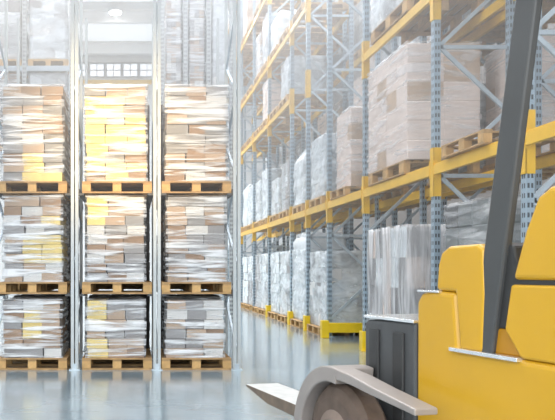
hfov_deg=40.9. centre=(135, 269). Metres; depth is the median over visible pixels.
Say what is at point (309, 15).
frame
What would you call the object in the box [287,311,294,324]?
guard
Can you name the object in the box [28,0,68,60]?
load
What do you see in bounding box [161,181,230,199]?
pallet
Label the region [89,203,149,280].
load
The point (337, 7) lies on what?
pallet
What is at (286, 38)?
beam
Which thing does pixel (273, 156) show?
load
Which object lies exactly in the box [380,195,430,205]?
pallet
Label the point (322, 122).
load
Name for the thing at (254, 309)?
pallet
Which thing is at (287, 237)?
frame
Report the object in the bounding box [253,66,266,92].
beam
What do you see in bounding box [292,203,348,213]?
pallet
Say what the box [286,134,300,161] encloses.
load
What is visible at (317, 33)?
pallet
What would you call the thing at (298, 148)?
load
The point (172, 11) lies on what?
load
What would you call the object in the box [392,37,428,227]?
frame
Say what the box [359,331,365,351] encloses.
guard
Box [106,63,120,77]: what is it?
window
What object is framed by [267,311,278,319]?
pallet
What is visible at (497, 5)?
beam
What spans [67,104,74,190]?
load
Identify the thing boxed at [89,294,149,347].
load
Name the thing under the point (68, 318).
load
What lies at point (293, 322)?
pallet
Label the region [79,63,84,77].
window
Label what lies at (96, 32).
window
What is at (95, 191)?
pallet
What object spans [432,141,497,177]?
beam
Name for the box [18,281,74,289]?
pallet
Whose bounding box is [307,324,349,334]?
pallet
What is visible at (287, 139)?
beam
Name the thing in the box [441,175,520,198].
beam
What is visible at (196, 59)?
load
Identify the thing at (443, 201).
frame
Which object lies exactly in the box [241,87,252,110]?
beam
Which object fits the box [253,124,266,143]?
beam
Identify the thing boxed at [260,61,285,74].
pallet
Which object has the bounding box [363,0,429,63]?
beam
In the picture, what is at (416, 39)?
load
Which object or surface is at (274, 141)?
pallet
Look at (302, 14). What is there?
beam
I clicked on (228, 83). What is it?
frame
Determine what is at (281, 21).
load
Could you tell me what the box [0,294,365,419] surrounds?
floor
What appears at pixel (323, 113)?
frame
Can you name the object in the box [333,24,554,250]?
wall
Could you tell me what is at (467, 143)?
pallet
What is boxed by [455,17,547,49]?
pallet
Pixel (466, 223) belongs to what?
load
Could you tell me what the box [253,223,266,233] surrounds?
beam
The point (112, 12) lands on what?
diffuser
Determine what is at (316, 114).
beam
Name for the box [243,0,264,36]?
load
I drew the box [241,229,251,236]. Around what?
beam
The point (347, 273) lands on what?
load
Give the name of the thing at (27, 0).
window
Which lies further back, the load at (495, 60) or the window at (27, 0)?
the window at (27, 0)
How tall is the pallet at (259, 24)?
0.165 m
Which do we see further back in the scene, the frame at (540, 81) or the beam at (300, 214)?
the beam at (300, 214)
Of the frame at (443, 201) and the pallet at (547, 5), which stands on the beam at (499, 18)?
the pallet at (547, 5)
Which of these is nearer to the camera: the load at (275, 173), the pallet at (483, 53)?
the pallet at (483, 53)
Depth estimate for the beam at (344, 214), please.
17.67 m
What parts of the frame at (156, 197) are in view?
support rail, foot plate, support rail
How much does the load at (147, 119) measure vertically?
1.355 m
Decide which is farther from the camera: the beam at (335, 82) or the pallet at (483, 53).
the beam at (335, 82)
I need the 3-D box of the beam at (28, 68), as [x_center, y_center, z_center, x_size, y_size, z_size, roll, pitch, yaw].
[-2.085,-4.770,17.050,1.018,0.200,0.080,0,0,0]
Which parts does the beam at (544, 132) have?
plate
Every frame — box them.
[0,0,19,338]
[22,0,29,86]
[65,0,87,369]
[69,0,74,106]
[146,0,165,369]
[161,0,163,104]
[180,0,187,289]
[202,0,210,289]
[216,0,242,369]
[222,84,245,299]
[223,0,232,328]
[228,83,228,281]
[228,83,236,297]
[236,65,256,290]
[241,0,267,302]
[252,0,284,306]
[252,76,275,255]
[263,82,288,253]
[267,0,304,304]
[276,128,300,251]
[289,0,332,310]
[294,1,324,240]
[305,0,353,315]
[313,0,348,249]
[326,0,379,336]
[343,0,385,250]
[362,0,426,330]
[369,13,411,228]
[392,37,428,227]
[430,0,515,289]
[441,26,502,223]
[521,6,554,242]
[535,9,554,194]
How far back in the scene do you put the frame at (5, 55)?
11.17 m
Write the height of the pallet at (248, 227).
0.165 m
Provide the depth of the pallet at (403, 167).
11.19 m
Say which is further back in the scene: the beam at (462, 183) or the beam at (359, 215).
the beam at (359, 215)
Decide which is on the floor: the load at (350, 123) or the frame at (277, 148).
the frame at (277, 148)
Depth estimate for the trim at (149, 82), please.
40.75 m
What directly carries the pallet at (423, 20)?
on the beam at (497, 5)
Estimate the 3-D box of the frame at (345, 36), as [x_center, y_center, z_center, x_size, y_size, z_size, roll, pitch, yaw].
[5.870,-4.910,18.520,1.160,12.600,0.160,0,0,0]
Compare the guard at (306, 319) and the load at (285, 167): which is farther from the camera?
the load at (285, 167)
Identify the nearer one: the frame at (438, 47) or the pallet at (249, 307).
the frame at (438, 47)
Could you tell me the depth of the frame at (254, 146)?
24.35 m
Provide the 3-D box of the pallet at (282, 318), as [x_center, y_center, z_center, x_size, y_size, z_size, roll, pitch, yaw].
[4.490,1.308,19.350,1.200,0.165,1.120,0,0,0]
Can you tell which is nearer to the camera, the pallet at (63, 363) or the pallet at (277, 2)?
the pallet at (63, 363)
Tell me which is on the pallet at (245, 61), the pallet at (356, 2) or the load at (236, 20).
the load at (236, 20)
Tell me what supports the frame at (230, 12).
on the floor
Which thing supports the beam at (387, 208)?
attached to the frame at (394, 39)
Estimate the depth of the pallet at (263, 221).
22.31 m
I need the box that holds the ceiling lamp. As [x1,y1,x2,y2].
[108,4,122,15]
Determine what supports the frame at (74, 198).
on the floor
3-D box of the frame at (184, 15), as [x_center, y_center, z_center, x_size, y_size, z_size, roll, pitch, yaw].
[1.170,-3.210,17.600,0.100,9.200,1.200,0,0,0]
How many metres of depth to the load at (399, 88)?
10.51 m
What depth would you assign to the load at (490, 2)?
10.89 m
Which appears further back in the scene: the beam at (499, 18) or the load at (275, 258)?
the load at (275, 258)
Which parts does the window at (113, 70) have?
pane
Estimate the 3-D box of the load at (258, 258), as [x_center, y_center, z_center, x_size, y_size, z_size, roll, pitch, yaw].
[4.489,0.356,23.625,1.010,1.737,1.209,0,0,0]
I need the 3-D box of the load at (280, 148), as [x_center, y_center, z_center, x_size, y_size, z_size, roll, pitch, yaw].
[5.849,-4.069,26.502,1.005,1.237,1.103,0,0,0]
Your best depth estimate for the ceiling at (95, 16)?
33.77 m
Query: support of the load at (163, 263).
on the pallet at (172, 286)
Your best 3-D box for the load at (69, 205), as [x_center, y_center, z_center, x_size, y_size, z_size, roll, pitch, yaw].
[-1.444,-0.439,11.720,0.966,1.216,0.962,0,0,0]
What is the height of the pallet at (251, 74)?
0.165 m
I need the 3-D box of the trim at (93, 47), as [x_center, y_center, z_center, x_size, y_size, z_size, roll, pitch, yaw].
[1.000,-11.900,38.600,20.000,0.620,0.240,0,0,0]
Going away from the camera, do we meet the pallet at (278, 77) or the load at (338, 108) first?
the load at (338, 108)
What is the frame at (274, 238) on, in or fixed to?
on the floor
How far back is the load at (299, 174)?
17.47 m
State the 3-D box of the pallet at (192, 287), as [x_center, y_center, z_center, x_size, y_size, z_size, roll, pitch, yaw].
[0.840,0.252,10.500,0.970,0.165,1.000,0,0,0]
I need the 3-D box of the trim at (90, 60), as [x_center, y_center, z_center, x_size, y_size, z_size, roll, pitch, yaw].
[-0.300,-11.920,40.940,7.400,0.220,0.120,0,0,0]
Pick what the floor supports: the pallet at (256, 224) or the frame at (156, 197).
the frame at (156, 197)
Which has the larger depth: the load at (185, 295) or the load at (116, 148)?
the load at (185, 295)
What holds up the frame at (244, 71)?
on the floor
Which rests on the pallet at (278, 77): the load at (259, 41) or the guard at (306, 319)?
the load at (259, 41)
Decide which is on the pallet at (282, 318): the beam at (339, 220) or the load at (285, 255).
the load at (285, 255)
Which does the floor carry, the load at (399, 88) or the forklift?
the forklift
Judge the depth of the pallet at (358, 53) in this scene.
17.57 m
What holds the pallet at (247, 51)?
on the beam
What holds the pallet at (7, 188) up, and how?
on the frame at (74, 198)
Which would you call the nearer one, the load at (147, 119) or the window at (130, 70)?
the load at (147, 119)
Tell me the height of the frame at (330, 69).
8.200 m
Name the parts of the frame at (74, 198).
support rail, foot plate, support rail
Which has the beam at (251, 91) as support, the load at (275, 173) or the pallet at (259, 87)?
the pallet at (259, 87)
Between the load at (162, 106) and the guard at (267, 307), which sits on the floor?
the guard at (267, 307)
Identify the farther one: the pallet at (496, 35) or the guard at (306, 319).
the guard at (306, 319)
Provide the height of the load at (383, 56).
1.735 m
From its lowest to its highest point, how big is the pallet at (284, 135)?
0.165 m
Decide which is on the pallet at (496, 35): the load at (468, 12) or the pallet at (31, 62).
the load at (468, 12)
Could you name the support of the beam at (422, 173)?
attached to the frame at (438, 47)
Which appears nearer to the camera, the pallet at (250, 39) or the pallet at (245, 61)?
the pallet at (250, 39)
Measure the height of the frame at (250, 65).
12.600 m
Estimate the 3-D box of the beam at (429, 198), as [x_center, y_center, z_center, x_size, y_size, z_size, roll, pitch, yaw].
[5.333,-1.345,13.745,0.059,0.230,2.266,0,0,0]
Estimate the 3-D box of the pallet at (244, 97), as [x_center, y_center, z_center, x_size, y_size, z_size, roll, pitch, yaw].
[4.490,-6.268,26.500,1.100,0.165,1.120,0,0,0]
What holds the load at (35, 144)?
on the pallet at (7, 188)
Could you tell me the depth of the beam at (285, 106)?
19.95 m
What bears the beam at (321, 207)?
attached to the frame at (330, 69)
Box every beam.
[0,66,21,70]
[26,64,68,72]
[241,22,252,52]
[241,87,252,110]
[241,141,251,157]
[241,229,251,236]
[252,105,262,123]
[253,0,266,27]
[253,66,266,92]
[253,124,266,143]
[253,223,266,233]
[268,32,288,68]
[268,99,288,127]
[268,216,288,228]
[276,231,289,236]
[284,125,300,143]
[284,224,300,231]
[290,7,304,35]
[290,210,304,221]
[294,0,300,8]
[304,102,326,127]
[304,217,325,228]
[306,200,325,216]
[312,36,326,54]
[313,218,342,228]
[325,71,342,93]
[327,187,361,209]
[332,9,348,35]
[332,210,348,221]
[343,55,361,78]
[343,214,362,221]
[352,203,374,216]
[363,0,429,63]
[363,161,429,198]
[369,206,391,214]
[379,190,419,209]
[394,197,430,209]
[425,169,494,198]
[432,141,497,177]
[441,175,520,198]
[446,0,504,42]
[458,10,504,42]
[524,121,554,148]
[536,152,554,169]
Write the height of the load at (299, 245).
2.167 m
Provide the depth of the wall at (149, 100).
41.00 m
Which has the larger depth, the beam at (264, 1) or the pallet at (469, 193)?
the beam at (264, 1)
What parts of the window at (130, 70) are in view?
pane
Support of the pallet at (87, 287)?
on the frame at (74, 198)
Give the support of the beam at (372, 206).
attached to the frame at (309, 15)
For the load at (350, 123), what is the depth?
13.65 m
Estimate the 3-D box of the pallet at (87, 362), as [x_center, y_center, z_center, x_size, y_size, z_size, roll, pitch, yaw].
[-0.264,1.308,10.500,0.970,0.165,1.000,0,0,0]
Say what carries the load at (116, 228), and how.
on the pallet at (87, 287)
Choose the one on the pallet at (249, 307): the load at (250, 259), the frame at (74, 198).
the load at (250, 259)
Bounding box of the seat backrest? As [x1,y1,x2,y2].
[515,186,554,279]
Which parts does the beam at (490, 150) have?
plate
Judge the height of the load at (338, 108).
1.035 m
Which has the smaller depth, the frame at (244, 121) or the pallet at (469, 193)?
the pallet at (469, 193)
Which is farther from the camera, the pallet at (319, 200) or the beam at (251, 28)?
the beam at (251, 28)
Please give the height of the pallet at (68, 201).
0.165 m
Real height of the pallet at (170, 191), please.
0.165 m
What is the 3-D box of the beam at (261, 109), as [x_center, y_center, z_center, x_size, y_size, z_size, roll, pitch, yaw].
[5.333,-6.815,31.650,0.059,0.230,2.796,0,0,0]
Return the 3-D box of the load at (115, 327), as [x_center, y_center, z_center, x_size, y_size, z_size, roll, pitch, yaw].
[-0.280,0.808,10.502,0.863,0.834,0.983,0,0,0]
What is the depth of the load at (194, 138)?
10.04 m
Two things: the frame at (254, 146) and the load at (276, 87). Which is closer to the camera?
the load at (276, 87)
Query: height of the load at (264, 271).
1.750 m
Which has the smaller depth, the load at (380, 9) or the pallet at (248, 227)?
the load at (380, 9)
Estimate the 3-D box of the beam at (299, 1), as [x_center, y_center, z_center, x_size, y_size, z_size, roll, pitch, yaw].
[5.045,-8.315,23.000,0.059,0.230,2.696,0,0,0]
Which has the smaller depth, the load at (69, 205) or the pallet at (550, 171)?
the pallet at (550, 171)
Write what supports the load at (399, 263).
on the pallet
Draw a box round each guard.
[265,305,270,316]
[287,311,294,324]
[303,315,311,330]
[320,320,362,337]
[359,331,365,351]
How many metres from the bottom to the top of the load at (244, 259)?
1.718 m
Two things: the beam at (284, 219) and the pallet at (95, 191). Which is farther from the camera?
the beam at (284, 219)
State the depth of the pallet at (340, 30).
20.78 m
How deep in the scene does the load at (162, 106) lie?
11.24 m
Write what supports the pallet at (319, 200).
on the beam at (372, 206)
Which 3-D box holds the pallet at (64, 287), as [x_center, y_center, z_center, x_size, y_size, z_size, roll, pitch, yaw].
[-1.444,0.252,10.500,0.970,0.165,1.000,0,0,0]
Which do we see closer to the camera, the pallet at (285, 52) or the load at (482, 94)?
the load at (482, 94)
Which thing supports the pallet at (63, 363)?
on the floor
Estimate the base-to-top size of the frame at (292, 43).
12.600 m
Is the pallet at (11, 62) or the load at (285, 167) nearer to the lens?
the pallet at (11, 62)
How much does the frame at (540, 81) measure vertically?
7.600 m
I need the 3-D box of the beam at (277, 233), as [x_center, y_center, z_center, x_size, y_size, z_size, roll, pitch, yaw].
[5.333,-1.345,25.850,0.059,0.230,2.796,0,0,0]
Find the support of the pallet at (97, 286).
on the frame at (156, 197)
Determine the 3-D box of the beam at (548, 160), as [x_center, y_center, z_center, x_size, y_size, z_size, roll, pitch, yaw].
[5.045,-1.345,8.500,0.059,0.230,2.156,0,0,0]
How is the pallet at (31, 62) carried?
on the beam at (28, 68)
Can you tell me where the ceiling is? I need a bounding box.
[27,1,312,55]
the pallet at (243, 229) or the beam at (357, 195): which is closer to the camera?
the beam at (357, 195)
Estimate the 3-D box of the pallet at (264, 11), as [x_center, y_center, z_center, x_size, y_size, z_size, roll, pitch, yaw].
[4.490,-8.467,23.625,1.100,0.165,1.120,0,0,0]
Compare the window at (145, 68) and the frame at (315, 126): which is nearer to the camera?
the frame at (315, 126)
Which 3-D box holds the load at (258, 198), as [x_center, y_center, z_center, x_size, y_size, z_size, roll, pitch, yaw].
[4.492,-2.250,23.628,1.012,1.340,0.913,0,0,0]
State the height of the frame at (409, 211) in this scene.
7.600 m
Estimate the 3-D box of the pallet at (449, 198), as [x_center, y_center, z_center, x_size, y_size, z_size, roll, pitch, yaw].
[5.850,-1.498,14.262,1.100,0.165,0.960,0,0,0]
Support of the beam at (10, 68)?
attached to the frame
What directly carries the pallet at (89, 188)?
on the frame at (74, 198)
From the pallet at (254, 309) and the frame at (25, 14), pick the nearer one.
the frame at (25, 14)
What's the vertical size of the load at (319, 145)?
1.344 m
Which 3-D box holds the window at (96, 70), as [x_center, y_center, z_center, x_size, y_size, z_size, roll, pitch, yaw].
[-2.220,-11.360,40.955,0.860,0.800,0.090,0,0,0]
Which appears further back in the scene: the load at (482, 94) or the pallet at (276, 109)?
the pallet at (276, 109)
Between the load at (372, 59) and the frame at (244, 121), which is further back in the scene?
the frame at (244, 121)
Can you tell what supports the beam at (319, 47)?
attached to the frame at (292, 43)
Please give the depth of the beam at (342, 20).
17.85 m
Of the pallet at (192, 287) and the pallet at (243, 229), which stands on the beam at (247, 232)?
the pallet at (243, 229)
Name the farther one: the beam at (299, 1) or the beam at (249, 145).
the beam at (249, 145)
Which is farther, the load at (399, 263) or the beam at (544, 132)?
the load at (399, 263)
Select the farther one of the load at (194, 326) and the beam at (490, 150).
the load at (194, 326)
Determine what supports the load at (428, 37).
on the pallet at (483, 53)
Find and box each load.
[0,0,21,59]
[0,71,27,141]
[0,84,70,185]
[1,297,68,357]
[2,195,69,281]
[14,294,74,347]
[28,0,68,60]
[29,71,68,100]
[57,203,74,280]
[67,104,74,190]
[84,83,147,180]
[85,195,146,281]
[85,296,146,357]
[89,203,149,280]
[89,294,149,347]
[145,104,149,180]
[161,105,164,181]
[161,204,219,280]
[161,294,220,347]
[162,84,228,180]
[162,296,225,357]
[163,197,226,281]
[164,0,181,99]
[188,0,204,86]
[211,0,223,86]
[236,20,252,56]
[242,185,252,226]
[242,257,248,303]
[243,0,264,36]
[248,186,256,223]
[248,256,252,304]
[255,33,262,75]
[255,180,262,220]
[255,255,261,307]
[261,253,271,308]
[262,168,281,218]
[263,13,285,64]
[263,80,298,120]
[265,154,275,169]
[270,252,280,313]
[271,9,313,51]
[271,178,281,214]
[279,144,286,167]
[280,251,294,315]
[281,55,326,98]
[281,160,296,210]
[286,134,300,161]
[292,232,348,320]
[293,149,312,206]
[296,143,300,159]
[305,123,317,149]
[309,250,362,325]
[311,133,351,199]
[318,113,326,136]
[333,100,348,133]
[336,107,400,189]
[354,0,370,53]
[354,75,362,106]
[367,224,445,320]
[369,43,479,173]
[370,0,465,32]
[370,41,374,73]
[380,38,398,65]
[398,37,418,49]
[418,31,492,44]
[446,195,541,249]
[449,9,543,29]
[458,83,485,173]
[484,0,496,9]
[484,36,554,165]
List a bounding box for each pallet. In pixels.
[0,59,27,77]
[0,181,70,199]
[0,281,70,293]
[0,350,70,369]
[18,191,74,202]
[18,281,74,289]
[28,59,68,76]
[82,181,151,199]
[82,281,151,293]
[82,350,151,369]
[95,191,146,202]
[95,280,149,289]
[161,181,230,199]
[161,281,230,293]
[161,350,230,369]
[164,191,214,203]
[170,284,214,289]
[228,76,249,85]
[236,47,252,58]
[236,57,252,67]
[236,68,252,78]
[241,33,259,46]
[241,94,262,104]
[241,142,274,151]
[241,226,275,231]
[245,304,252,310]
[246,20,263,35]
[246,84,263,96]
[246,136,281,145]
[246,224,281,229]
[252,306,262,312]
[253,3,289,19]
[253,126,289,137]
[254,72,280,84]
[254,221,288,227]
[258,308,264,315]
[260,0,297,6]
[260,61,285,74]
[260,119,300,129]
[260,218,300,224]
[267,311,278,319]
[269,44,314,60]
[269,106,314,119]
[269,214,314,221]
[277,314,286,322]
[278,27,326,45]
[279,94,326,108]
[279,210,325,218]
[290,318,302,328]
[292,2,348,24]
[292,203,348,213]
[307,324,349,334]
[309,196,372,207]
[311,37,342,53]
[311,50,335,64]
[319,20,348,36]
[330,186,408,199]
[337,0,360,20]
[337,212,380,218]
[346,49,361,67]
[368,160,479,185]
[371,0,483,44]
[373,199,419,208]
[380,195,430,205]
[400,188,467,200]
[414,183,491,195]
[441,129,554,158]
[446,168,547,186]
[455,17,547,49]
[480,50,493,65]
[483,0,554,23]
[483,163,554,176]
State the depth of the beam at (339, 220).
19.25 m
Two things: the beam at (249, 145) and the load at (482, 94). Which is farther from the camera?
the beam at (249, 145)
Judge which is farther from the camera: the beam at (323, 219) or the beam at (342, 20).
the beam at (323, 219)
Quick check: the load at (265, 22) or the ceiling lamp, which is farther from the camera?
the ceiling lamp
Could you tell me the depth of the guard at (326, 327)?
14.67 m
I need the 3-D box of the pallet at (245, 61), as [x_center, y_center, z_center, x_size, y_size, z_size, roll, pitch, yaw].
[4.490,-8.467,29.400,1.100,0.165,1.060,0,0,0]
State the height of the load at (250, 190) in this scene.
1.346 m
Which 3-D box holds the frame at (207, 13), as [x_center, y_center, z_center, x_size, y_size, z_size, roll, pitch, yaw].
[1.720,-3.210,17.600,0.100,9.200,1.200,0,0,0]
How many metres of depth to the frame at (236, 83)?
35.95 m
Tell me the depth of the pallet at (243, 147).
26.50 m
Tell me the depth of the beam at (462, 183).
11.04 m
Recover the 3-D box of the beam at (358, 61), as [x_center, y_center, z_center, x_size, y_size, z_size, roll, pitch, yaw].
[5.333,-5.015,17.635,0.059,0.230,1.626,0,0,0]
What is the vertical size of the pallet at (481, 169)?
0.165 m
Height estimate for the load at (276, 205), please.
1.042 m
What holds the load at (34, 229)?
on the pallet at (64, 287)
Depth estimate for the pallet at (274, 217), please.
20.68 m
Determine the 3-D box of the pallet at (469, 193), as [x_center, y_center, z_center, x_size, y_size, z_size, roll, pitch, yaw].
[5.850,-1.498,13.227,1.100,0.165,0.960,0,0,0]
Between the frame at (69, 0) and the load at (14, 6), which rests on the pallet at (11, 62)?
the load at (14, 6)
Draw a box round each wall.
[0,56,326,293]
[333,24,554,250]
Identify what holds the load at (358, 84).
on the pallet
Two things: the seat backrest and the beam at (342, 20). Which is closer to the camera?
the seat backrest
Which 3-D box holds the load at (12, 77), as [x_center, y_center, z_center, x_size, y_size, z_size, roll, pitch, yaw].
[-3.179,-3.852,17.601,0.924,1.753,1.005,0,0,0]
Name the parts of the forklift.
leg, leg arm, trim, cowl trim, panel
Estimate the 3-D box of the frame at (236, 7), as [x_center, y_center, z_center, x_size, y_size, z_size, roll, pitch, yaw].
[1.375,-1.460,11.190,0.205,5.700,2.440,0,0,0]
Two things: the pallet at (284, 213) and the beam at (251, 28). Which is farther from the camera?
the beam at (251, 28)
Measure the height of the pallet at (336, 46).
0.165 m
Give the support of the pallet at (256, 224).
on the beam at (296, 227)
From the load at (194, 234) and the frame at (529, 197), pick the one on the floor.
the frame at (529, 197)
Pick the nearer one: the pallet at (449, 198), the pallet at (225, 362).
the pallet at (225, 362)
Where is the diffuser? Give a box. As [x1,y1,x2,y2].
[109,10,120,15]
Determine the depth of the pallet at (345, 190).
14.04 m
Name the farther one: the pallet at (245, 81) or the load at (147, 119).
the pallet at (245, 81)
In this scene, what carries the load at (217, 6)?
on the pallet
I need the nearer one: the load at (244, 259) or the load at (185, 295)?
the load at (185, 295)
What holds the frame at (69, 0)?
on the floor
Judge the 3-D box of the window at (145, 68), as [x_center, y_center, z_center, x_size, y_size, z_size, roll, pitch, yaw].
[0.630,-11.360,40.955,0.860,0.800,0.090,0,0,0]
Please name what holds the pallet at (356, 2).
on the beam
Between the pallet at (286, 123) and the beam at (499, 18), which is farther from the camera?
the pallet at (286, 123)
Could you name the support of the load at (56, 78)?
on the pallet
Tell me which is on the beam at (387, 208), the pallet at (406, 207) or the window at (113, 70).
the pallet at (406, 207)
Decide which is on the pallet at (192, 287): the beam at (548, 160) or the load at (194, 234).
the load at (194, 234)
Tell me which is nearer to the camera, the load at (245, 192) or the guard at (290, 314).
the guard at (290, 314)
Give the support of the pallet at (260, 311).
on the floor
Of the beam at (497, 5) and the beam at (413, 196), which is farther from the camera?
the beam at (413, 196)
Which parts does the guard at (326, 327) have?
post, rail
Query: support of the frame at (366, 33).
on the floor
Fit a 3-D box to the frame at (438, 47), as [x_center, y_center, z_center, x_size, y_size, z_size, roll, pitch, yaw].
[4.510,-1.910,9.630,1.160,6.600,0.160,0,0,0]
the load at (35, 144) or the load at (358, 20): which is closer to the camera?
the load at (35, 144)
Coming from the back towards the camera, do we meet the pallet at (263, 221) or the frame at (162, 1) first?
the pallet at (263, 221)
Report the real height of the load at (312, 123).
1.033 m
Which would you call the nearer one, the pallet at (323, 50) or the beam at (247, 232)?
the pallet at (323, 50)
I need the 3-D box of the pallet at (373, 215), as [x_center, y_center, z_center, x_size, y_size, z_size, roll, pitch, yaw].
[5.850,-1.498,19.350,1.100,0.165,1.120,0,0,0]
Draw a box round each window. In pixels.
[27,0,312,0]
[27,24,164,40]
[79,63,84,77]
[89,63,104,77]
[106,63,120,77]
[123,63,137,77]
[140,63,151,77]
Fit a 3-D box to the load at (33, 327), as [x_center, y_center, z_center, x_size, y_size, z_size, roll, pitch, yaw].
[-1.450,0.809,10.499,0.866,0.831,0.984,0,0,0]
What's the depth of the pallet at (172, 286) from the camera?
11.65 m
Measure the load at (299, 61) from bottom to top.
1.042 m
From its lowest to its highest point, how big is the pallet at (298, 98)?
0.165 m
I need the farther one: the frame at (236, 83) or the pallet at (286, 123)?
the frame at (236, 83)
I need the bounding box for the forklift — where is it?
[246,0,554,419]
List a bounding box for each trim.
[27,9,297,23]
[27,42,341,53]
[79,80,164,84]
[83,58,164,62]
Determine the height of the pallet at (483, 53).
0.165 m
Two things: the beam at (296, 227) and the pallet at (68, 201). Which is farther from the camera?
the beam at (296, 227)
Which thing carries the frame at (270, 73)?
on the floor

